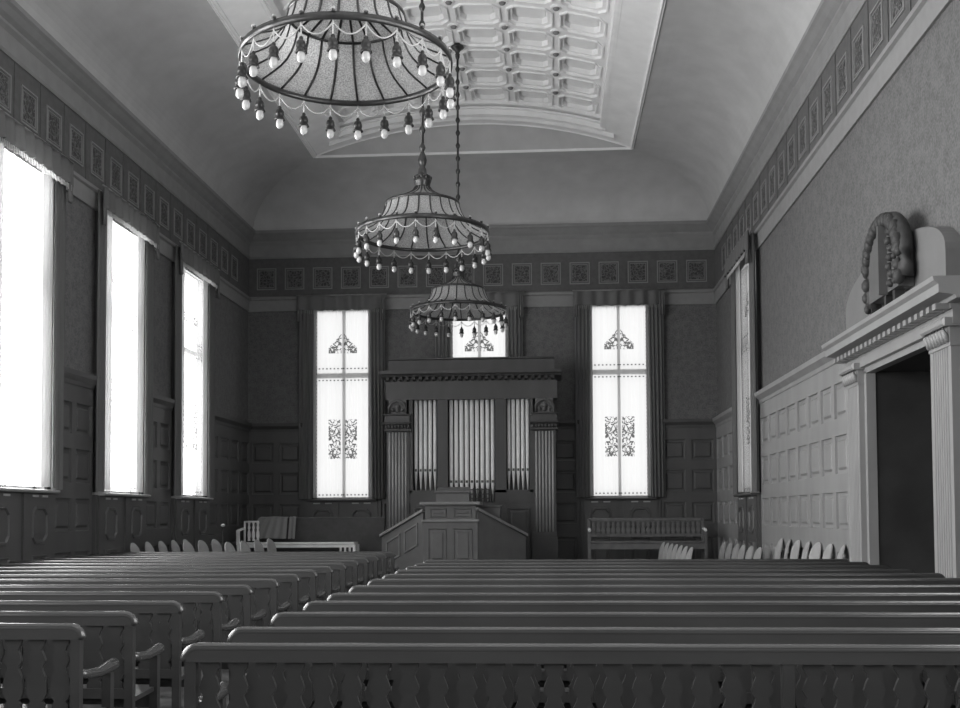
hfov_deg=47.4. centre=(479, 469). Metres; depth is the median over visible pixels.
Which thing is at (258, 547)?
chair
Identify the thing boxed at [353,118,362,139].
bulb
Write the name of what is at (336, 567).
pew
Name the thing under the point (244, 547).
chair
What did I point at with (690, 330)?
wall
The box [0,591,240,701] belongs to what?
pew
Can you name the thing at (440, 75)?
bulb
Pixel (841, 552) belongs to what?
chair
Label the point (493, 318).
bulb socket
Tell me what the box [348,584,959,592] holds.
pew
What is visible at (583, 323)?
drape
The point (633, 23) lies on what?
trim
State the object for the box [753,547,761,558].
chair
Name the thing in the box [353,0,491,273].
chandelier
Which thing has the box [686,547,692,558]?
chair
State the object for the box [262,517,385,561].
screen
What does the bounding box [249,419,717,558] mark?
trim
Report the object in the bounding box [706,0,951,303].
trim
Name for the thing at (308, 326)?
drape
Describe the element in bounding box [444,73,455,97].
bulb
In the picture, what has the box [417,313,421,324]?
bulb socket
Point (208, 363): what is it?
drape
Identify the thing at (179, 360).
drape
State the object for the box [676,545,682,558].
chair
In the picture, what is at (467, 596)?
pew
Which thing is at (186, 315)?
lace curtain
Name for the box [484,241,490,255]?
bulb socket
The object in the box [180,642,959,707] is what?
pew
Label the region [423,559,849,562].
pew
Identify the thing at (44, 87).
trim
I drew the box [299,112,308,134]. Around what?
bulb socket
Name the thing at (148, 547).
chair
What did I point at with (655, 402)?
drape
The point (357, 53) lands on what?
chandelier
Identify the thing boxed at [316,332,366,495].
lace curtain
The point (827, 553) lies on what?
chair
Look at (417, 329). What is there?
bulb socket
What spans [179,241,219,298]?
valance
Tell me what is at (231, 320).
wall
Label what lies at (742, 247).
valance
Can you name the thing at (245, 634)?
pew
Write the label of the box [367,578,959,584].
pew
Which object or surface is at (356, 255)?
bulb socket
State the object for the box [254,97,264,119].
bulb socket
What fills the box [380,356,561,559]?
pipe organ
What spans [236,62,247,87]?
bulb socket
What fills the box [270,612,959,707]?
pew
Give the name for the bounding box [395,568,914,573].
pew
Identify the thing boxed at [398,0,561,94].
trim
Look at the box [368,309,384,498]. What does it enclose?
drape
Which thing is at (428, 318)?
bulb socket
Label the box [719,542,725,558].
chair
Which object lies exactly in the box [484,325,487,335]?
bulb socket
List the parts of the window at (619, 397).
casing, meeting rail, sill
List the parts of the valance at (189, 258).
curtain rod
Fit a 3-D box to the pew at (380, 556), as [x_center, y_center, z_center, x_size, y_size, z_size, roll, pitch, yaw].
[-3.606,1.733,16.488,4.549,0.948,0.549,0,-2,4]
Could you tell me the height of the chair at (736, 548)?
0.911 m
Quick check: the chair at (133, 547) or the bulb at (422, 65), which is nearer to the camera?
the bulb at (422, 65)
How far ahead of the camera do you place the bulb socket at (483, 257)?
14.87 m
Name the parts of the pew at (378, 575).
rail, post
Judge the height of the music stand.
1.199 m
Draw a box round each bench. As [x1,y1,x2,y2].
[236,521,358,551]
[587,518,707,558]
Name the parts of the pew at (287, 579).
rail, post, arm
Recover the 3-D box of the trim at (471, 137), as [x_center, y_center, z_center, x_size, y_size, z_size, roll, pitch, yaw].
[-0.988,-7.747,11.736,6.960,0.631,24.490,0,-2,4]
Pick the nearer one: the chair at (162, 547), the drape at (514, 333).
the chair at (162, 547)
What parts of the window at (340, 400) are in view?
casing, sill, meeting rail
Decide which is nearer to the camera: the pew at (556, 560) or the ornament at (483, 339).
the pew at (556, 560)
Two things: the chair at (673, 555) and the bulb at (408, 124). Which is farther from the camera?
the chair at (673, 555)
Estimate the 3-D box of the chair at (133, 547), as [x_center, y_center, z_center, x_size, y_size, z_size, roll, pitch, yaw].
[-5.551,1.674,18.204,0.507,0.911,0.440,0,-2,4]
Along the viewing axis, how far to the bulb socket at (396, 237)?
13.72 m
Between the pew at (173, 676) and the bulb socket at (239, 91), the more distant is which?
the bulb socket at (239, 91)
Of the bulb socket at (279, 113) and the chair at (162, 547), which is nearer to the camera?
the bulb socket at (279, 113)
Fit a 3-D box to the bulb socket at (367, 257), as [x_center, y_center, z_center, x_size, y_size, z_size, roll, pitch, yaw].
[-1.545,-2.879,14.976,0.096,0.210,0.100,0,-2,4]
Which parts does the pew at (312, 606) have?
rail, seat, rail, seat rail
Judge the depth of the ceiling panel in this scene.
20.22 m
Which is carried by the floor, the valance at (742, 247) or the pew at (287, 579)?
the pew at (287, 579)
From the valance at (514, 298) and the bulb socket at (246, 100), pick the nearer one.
the bulb socket at (246, 100)
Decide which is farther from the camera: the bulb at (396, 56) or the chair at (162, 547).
the chair at (162, 547)
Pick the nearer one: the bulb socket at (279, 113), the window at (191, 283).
the bulb socket at (279, 113)
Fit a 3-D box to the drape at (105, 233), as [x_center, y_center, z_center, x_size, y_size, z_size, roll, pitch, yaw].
[-5.993,-2.023,17.464,0.101,4.760,0.641,0,-2,0]
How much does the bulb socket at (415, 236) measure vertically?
0.210 m
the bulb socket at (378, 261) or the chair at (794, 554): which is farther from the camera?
the chair at (794, 554)
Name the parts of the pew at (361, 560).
rail, post, arm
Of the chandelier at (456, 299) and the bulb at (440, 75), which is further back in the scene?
the chandelier at (456, 299)
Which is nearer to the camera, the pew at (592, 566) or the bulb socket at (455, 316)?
the pew at (592, 566)
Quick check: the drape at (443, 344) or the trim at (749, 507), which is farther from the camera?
the drape at (443, 344)
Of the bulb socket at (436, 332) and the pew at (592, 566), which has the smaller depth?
the pew at (592, 566)
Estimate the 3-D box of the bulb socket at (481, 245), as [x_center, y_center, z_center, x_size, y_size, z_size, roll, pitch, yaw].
[0.020,-2.921,14.173,0.096,0.210,0.100,0,-2,4]
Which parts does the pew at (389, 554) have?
rail, post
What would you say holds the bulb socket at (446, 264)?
attached to the chandelier at (420, 219)
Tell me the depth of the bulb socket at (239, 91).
9.04 m
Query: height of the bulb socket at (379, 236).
0.210 m
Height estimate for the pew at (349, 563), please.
0.948 m
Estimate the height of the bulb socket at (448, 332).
0.210 m
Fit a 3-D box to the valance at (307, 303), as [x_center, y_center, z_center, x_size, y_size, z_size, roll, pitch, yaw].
[-3.282,-3.824,25.838,2.160,0.629,0.141,0,-2,4]
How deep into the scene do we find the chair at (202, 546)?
19.97 m
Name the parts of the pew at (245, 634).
rail, post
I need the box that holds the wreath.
[861,211,913,314]
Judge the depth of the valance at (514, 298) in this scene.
25.57 m
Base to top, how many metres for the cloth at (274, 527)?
0.508 m
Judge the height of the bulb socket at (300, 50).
0.210 m
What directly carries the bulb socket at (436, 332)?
attached to the chandelier at (456, 299)
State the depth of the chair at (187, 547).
19.17 m
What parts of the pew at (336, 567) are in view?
rail, post, arm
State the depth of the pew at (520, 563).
12.60 m
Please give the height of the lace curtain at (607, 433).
4.490 m
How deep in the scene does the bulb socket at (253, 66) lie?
8.59 m
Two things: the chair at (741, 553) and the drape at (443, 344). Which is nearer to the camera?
the chair at (741, 553)
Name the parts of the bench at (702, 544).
leg, leg, frame, seat rail, seat, leg, leg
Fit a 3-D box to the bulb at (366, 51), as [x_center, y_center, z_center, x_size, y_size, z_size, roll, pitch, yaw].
[-0.870,-3.209,8.351,0.097,0.210,0.100,0,-2,4]
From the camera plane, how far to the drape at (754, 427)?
20.03 m
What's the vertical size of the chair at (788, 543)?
0.911 m
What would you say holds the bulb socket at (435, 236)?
attached to the chandelier at (420, 219)
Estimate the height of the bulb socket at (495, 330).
0.210 m
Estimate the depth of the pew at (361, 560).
14.59 m
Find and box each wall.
[4,150,247,496]
[248,304,717,514]
[717,0,959,492]
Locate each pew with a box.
[0,563,352,604]
[0,566,340,611]
[0,569,325,619]
[0,573,309,625]
[0,578,290,637]
[0,584,266,673]
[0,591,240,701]
[0,600,204,707]
[0,611,164,707]
[0,623,119,707]
[9,560,364,592]
[38,557,374,584]
[65,555,383,581]
[88,553,391,576]
[110,551,398,573]
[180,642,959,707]
[227,626,959,707]
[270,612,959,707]
[302,601,959,687]
[326,592,959,668]
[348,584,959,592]
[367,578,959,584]
[382,573,944,578]
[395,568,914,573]
[405,565,890,568]
[414,562,868,565]
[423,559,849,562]
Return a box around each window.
[0,151,59,493]
[92,211,150,496]
[171,262,213,499]
[307,310,376,501]
[453,315,504,356]
[585,305,656,499]
[733,250,760,496]
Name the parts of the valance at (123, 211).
curtain rod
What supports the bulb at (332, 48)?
attached to the chandelier at (357, 53)
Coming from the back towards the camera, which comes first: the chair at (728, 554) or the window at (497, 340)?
the window at (497, 340)
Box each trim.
[0,0,255,311]
[0,491,209,562]
[49,366,251,557]
[207,0,665,157]
[212,0,660,156]
[249,220,714,311]
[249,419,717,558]
[304,499,660,558]
[322,125,624,154]
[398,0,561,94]
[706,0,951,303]
[712,351,848,559]
[738,495,761,558]
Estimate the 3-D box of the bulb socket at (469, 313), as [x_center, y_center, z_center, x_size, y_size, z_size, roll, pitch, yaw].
[-0.185,-2.711,19.274,0.096,0.210,0.100,0,-2,4]
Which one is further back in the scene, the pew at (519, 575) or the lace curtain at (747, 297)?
the lace curtain at (747, 297)
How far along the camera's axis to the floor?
9.18 m
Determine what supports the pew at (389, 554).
on the floor
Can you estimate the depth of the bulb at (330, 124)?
10.01 m
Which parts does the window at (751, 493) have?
sill, frame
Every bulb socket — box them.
[234,79,245,98]
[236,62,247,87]
[240,86,251,109]
[247,51,259,76]
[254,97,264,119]
[267,42,279,68]
[274,106,284,128]
[295,36,307,62]
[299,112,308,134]
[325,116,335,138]
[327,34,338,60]
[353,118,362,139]
[353,243,358,257]
[355,238,361,253]
[357,251,362,262]
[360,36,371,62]
[363,234,369,249]
[364,252,369,266]
[376,230,382,246]
[376,255,382,269]
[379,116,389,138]
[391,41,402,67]
[391,258,396,271]
[393,228,399,243]
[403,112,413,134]
[408,259,414,273]
[410,316,415,326]
[412,227,418,242]
[415,323,419,333]
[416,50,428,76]
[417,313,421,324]
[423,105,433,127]
[423,324,427,334]
[425,260,431,273]
[426,312,431,322]
[432,227,439,243]
[434,326,438,336]
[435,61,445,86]
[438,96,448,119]
[439,310,443,321]
[443,259,448,272]
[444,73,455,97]
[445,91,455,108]
[446,327,450,336]
[451,229,457,244]
[453,310,457,320]
[459,257,464,270]
[459,327,463,337]
[467,232,473,247]
[467,310,471,321]
[471,254,477,267]
[472,326,476,336]
[478,236,484,251]
[480,311,484,321]
[481,251,486,264]
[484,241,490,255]
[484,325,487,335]
[491,312,495,323]
[493,324,497,333]
[499,314,503,325]
[503,317,507,327]
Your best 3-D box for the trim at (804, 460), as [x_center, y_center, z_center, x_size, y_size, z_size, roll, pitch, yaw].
[4.646,0.173,13.110,0.159,3.700,24.470,0,-2,4]
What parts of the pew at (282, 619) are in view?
seat rail, rail, seat, rail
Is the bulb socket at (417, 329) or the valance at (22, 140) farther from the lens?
the bulb socket at (417, 329)
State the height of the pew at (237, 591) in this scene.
0.948 m
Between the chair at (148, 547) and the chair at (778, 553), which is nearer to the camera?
the chair at (778, 553)
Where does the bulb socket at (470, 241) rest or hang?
attached to the chandelier at (420, 219)
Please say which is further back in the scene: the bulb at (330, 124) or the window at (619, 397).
the window at (619, 397)
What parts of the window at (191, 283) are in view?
pane, frame, meeting rail, sill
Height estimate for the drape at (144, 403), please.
4.760 m
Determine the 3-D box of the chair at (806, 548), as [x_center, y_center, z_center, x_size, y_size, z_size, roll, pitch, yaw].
[4.623,1.518,16.178,0.507,0.911,0.440,-1,-2,7]
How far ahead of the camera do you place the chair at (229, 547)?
18.42 m
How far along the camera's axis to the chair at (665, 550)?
22.29 m
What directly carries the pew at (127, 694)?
on the floor
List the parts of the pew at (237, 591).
rail, post, arm, leg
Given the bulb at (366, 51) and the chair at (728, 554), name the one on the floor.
the chair at (728, 554)
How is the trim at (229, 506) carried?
attached to the wall at (231, 320)
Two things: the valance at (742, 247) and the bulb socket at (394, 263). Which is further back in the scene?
the valance at (742, 247)
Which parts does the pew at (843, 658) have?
post, arm, leg, rail, post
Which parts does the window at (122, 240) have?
frame, pane, sill, meeting rail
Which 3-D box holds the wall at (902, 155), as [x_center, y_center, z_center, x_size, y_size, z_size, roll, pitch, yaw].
[4.688,-2.212,11.130,0.220,8.300,28.630,0,-2,4]
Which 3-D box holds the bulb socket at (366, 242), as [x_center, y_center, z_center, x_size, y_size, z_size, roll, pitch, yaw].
[-1.454,-2.919,14.030,0.096,0.210,0.100,0,-2,4]
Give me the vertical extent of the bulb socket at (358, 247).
0.210 m
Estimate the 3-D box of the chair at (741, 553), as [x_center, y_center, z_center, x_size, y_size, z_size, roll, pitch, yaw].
[4.736,1.871,20.575,0.507,0.911,0.440,0,-2,-2]
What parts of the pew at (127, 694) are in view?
rail, rail, seat rail, seat, post, arm, leg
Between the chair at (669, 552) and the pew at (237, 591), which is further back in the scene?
the chair at (669, 552)
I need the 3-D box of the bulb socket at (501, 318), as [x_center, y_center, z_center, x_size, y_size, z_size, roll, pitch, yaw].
[0.389,-2.695,19.726,0.096,0.210,0.100,0,-2,4]
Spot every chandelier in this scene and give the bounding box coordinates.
[234,0,455,139]
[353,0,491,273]
[408,43,507,337]
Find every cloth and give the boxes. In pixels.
[247,516,287,538]
[288,516,295,538]
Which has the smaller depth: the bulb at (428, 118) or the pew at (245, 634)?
the pew at (245, 634)
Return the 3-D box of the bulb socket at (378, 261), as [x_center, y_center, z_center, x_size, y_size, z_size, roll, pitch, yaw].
[-1.400,-2.872,15.180,0.096,0.210,0.100,0,-2,4]
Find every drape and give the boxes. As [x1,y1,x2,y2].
[0,141,3,430]
[39,169,65,489]
[95,189,112,491]
[136,233,153,493]
[173,245,184,495]
[202,280,214,496]
[299,310,316,498]
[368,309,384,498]
[435,320,452,357]
[505,306,522,356]
[575,305,593,496]
[645,304,665,496]
[731,264,742,493]
[748,232,759,491]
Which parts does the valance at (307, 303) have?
curtain rod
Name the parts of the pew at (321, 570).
rail, post, arm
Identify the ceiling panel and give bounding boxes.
[273,0,613,121]
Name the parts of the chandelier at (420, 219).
stem, crown, lamp shade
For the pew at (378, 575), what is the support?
on the floor
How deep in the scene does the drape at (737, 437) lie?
22.00 m
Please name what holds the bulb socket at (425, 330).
attached to the chandelier at (456, 299)
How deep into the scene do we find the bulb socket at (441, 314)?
19.27 m
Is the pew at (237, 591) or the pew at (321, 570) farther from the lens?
the pew at (321, 570)
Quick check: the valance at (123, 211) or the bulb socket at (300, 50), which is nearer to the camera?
the bulb socket at (300, 50)
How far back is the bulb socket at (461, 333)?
20.98 m
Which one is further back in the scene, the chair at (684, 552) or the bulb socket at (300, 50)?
the chair at (684, 552)
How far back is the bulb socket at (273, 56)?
8.43 m
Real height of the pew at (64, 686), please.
0.948 m
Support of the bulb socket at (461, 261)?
attached to the chandelier at (420, 219)
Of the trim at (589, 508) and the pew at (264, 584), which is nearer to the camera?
the pew at (264, 584)
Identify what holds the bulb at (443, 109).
attached to the chandelier at (357, 53)
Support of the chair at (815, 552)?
on the floor
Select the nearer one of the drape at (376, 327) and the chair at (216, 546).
the chair at (216, 546)
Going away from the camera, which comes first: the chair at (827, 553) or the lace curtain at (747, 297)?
the chair at (827, 553)
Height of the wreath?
1.047 m
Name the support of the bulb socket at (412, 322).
attached to the chandelier at (456, 299)
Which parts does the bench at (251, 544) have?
arm, seat rail, seat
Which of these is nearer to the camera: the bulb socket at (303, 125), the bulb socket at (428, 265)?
the bulb socket at (303, 125)
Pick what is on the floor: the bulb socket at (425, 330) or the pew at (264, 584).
the pew at (264, 584)
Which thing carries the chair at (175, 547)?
on the floor
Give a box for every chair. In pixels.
[130,543,139,551]
[145,542,154,551]
[158,541,167,551]
[171,540,179,551]
[183,541,194,551]
[198,540,208,551]
[211,539,221,551]
[224,542,235,551]
[240,541,250,551]
[254,540,263,551]
[267,539,276,551]
[658,542,664,558]
[662,543,668,558]
[666,543,672,558]
[671,544,677,558]
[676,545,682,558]
[681,546,687,558]
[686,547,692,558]
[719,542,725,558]
[725,543,731,558]
[731,544,738,558]
[737,545,745,558]
[745,546,752,558]
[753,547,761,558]
[774,538,782,558]
[784,539,790,558]
[790,540,799,558]
[802,541,809,558]
[809,542,820,558]
[822,543,832,558]
[837,545,844,558]
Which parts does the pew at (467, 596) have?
rail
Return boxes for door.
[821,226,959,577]
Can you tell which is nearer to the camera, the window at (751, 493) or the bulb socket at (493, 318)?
the bulb socket at (493, 318)
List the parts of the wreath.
post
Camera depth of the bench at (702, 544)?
23.94 m
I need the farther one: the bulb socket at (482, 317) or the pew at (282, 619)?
the bulb socket at (482, 317)
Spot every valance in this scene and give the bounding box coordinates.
[0,108,73,203]
[102,184,159,259]
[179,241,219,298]
[296,294,385,321]
[486,291,523,317]
[572,288,665,316]
[724,228,749,288]
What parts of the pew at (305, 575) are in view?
rail, post, arm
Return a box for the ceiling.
[15,0,820,229]
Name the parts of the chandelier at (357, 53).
bulb chain, bulb chain, bulb chain, lamp shade, bulb chain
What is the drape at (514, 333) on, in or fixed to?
hanging from the window at (497, 340)
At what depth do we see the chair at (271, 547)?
21.10 m
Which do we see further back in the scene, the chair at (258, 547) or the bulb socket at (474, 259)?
the chair at (258, 547)
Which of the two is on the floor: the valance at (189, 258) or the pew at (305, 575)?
the pew at (305, 575)
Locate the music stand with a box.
[208,524,224,551]
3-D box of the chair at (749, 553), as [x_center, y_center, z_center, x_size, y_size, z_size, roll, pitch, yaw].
[4.683,1.838,19.777,0.507,0.911,0.440,0,-2,-2]
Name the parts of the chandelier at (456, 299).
stem, crown, lamp shade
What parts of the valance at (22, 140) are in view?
curtain rod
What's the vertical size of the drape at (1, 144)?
4.760 m
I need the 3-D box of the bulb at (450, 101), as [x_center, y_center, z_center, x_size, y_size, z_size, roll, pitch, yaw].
[-0.250,-3.172,9.322,0.097,0.210,0.100,0,-2,4]
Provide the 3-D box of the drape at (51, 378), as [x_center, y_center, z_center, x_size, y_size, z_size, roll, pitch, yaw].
[-6.107,-2.098,15.659,0.120,4.760,0.640,0,-2,4]
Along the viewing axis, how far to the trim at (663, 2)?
22.96 m
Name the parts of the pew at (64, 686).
rail, seat, post, arm, leg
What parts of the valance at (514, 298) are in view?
curtain rod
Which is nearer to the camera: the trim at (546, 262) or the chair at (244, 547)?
the chair at (244, 547)
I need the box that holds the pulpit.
[379,487,527,570]
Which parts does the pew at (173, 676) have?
rail, rail, seat rail, seat, post, arm, leg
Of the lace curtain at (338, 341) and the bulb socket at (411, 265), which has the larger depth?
the lace curtain at (338, 341)
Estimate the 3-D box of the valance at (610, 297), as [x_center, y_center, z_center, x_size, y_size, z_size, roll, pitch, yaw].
[3.228,-3.875,25.407,2.160,0.629,0.146,0,-2,4]
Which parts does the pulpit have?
wing panel, handrail, panel, panel, panel, panel, handrail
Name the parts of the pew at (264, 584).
rail, post, arm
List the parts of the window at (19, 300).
frame, pane, meeting rail, sill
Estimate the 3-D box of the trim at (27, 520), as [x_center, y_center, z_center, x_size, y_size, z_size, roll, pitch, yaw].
[-6.444,1.072,11.117,0.154,1.850,23.460,0,-2,4]
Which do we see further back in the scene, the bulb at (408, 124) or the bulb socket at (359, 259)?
the bulb socket at (359, 259)
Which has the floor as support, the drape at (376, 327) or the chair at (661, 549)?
the chair at (661, 549)
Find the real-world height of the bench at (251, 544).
0.949 m
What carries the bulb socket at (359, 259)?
attached to the chandelier at (420, 219)
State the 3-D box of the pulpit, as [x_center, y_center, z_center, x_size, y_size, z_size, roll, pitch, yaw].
[-0.535,1.415,22.817,3.091,2.080,1.960,0,-2,4]
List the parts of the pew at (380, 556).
rail, post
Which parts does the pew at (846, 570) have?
rail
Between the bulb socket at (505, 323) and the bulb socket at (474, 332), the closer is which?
the bulb socket at (505, 323)
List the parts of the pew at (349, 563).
rail, post, arm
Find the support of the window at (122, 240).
in the wall at (231, 320)
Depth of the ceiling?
21.51 m
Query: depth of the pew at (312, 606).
6.98 m
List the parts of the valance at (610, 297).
curtain rod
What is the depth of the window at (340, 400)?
26.17 m
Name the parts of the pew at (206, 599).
rail, seat rail, post, arm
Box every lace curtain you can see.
[111,259,136,488]
[184,285,202,492]
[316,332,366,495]
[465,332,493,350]
[594,316,647,493]
[741,275,755,489]
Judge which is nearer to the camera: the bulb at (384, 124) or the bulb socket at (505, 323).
the bulb at (384, 124)
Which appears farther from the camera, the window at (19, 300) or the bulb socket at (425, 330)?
the bulb socket at (425, 330)
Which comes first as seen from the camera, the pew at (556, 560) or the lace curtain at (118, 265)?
the pew at (556, 560)
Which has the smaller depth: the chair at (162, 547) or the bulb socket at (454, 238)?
the bulb socket at (454, 238)
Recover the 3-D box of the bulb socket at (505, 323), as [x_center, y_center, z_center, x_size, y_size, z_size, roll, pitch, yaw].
[0.471,-2.686,19.963,0.096,0.210,0.100,0,-2,4]
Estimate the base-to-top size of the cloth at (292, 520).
0.508 m
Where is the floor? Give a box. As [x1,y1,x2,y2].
[114,669,228,707]

